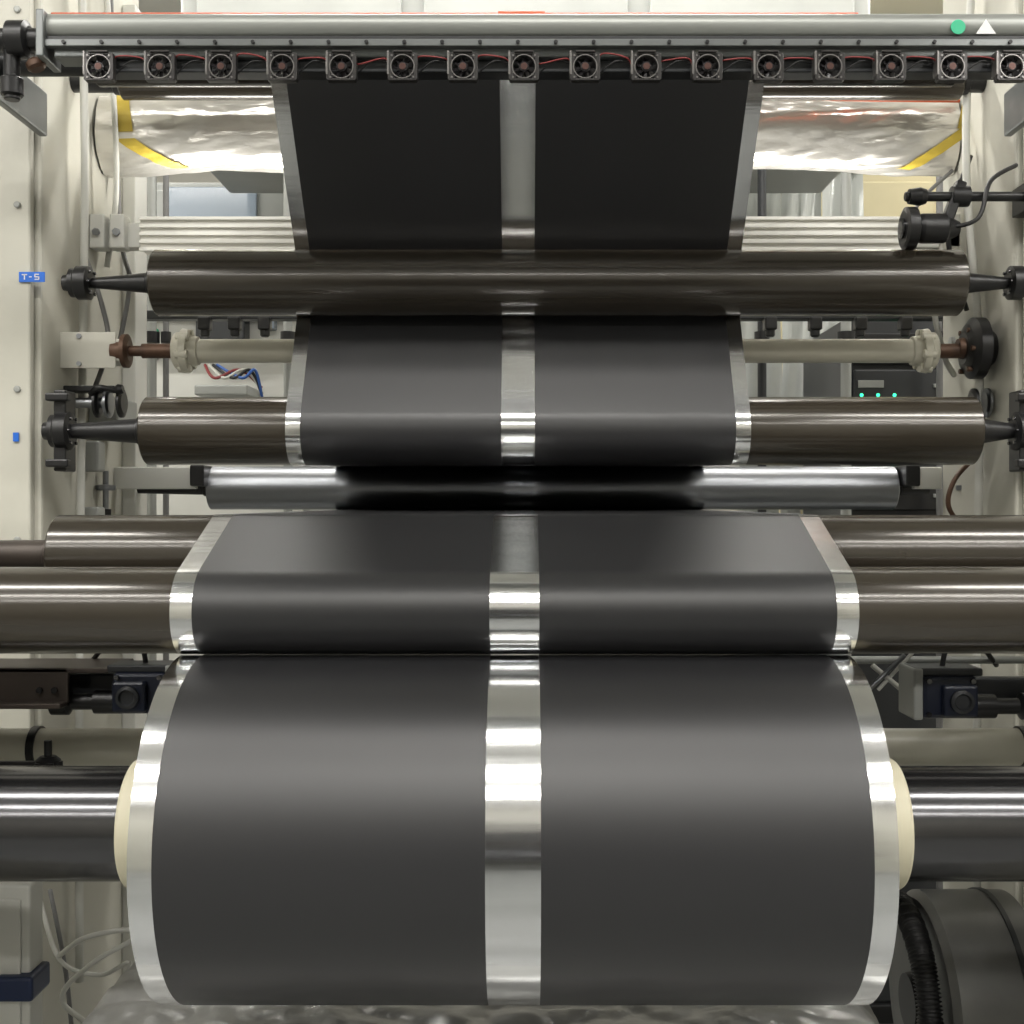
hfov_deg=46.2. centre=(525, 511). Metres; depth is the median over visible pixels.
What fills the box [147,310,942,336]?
crossbar
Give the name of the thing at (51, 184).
frame
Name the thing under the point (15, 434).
label
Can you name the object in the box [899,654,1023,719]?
cylinder
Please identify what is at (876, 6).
ceiling
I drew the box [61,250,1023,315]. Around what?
roller
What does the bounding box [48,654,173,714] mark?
cylinder
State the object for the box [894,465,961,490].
support bracket
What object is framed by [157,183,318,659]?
tall cabinet
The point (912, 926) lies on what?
corrugated hose
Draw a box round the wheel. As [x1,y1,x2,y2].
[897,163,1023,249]
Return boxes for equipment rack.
[803,321,935,1023]
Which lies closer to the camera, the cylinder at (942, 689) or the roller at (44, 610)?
the roller at (44, 610)
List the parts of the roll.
electrode coil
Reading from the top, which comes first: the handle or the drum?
the handle
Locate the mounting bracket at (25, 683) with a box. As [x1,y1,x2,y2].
[0,658,133,708]
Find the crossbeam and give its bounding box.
[0,9,1023,135]
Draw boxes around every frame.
[0,0,146,1023]
[915,0,1023,908]
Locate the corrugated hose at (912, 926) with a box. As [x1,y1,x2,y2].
[897,890,943,1023]
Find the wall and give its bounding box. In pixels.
[157,172,738,510]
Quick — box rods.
[851,654,1023,690]
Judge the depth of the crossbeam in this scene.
1.78 m
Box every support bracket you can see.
[95,465,211,514]
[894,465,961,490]
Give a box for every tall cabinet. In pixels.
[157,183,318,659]
[779,174,935,513]
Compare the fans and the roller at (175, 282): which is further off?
the roller at (175, 282)
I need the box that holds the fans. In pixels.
[83,50,1023,82]
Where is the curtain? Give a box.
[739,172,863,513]
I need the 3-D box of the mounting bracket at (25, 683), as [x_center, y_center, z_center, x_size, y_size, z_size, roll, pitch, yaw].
[-0.746,0.263,1.845,0.240,0.057,0.150,0,0,0]
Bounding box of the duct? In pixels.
[95,95,961,177]
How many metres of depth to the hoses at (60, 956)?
2.00 m
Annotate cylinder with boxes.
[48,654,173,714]
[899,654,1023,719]
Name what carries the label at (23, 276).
attached to the frame at (51, 184)
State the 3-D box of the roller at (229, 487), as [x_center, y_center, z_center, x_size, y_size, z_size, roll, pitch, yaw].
[0.005,-0.052,2.620,1.750,0.094,0.094,0,0,0]
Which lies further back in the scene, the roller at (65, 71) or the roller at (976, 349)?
the roller at (976, 349)
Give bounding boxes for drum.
[889,887,1023,1023]
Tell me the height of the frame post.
2.400 m
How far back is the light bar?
2.41 m
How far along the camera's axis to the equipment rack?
3.30 m
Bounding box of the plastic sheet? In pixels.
[82,961,878,1023]
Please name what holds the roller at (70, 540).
attached to the stand
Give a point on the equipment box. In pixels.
(24, 974)
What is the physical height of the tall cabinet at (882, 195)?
2.560 m
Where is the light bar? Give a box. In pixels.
[89,214,959,254]
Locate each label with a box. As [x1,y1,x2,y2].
[13,432,18,441]
[19,272,44,281]
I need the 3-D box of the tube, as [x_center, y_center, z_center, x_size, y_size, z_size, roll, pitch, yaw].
[0.000,0.382,1.950,1.736,0.068,0.068,0,0,0]
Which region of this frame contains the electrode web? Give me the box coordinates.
[169,80,858,653]
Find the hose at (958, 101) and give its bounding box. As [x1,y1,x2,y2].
[867,99,959,102]
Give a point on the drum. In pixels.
(976, 934)
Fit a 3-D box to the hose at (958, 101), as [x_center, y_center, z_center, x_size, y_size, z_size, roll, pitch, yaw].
[0.238,-0.832,2.396,1.276,0.018,0.036,0,0,-1]
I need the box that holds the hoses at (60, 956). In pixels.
[43,889,131,1023]
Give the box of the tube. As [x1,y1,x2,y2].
[0,726,1023,765]
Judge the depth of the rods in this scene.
1.86 m
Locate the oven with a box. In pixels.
[181,0,869,192]
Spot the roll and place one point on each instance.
(57, 823)
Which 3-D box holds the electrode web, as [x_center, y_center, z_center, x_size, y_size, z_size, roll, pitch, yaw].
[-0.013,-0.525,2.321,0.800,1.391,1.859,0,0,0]
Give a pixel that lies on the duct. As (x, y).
(157, 138)
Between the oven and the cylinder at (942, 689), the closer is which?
the cylinder at (942, 689)
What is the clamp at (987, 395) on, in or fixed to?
attached to the frame at (994, 243)
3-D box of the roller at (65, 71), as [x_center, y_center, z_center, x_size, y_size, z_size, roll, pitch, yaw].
[0.000,-0.732,1.960,1.720,0.072,0.072,0,0,0]
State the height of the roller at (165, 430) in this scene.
0.143 m
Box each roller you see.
[0,52,954,86]
[0,515,1023,566]
[0,567,1023,653]
[41,390,1023,471]
[60,317,998,378]
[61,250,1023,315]
[70,77,986,100]
[137,466,929,509]
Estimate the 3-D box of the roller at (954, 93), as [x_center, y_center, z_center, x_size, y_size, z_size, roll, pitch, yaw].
[0.005,-0.831,2.320,1.758,0.068,0.068,0,0,0]
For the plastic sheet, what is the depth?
1.54 m
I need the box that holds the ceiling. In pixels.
[139,0,942,13]
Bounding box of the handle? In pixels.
[0,740,62,765]
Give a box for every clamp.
[63,384,127,417]
[967,388,993,417]
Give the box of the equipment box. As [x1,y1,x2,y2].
[0,882,49,1023]
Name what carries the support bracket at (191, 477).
attached to the frame at (51, 184)
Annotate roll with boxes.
[0,654,1023,1004]

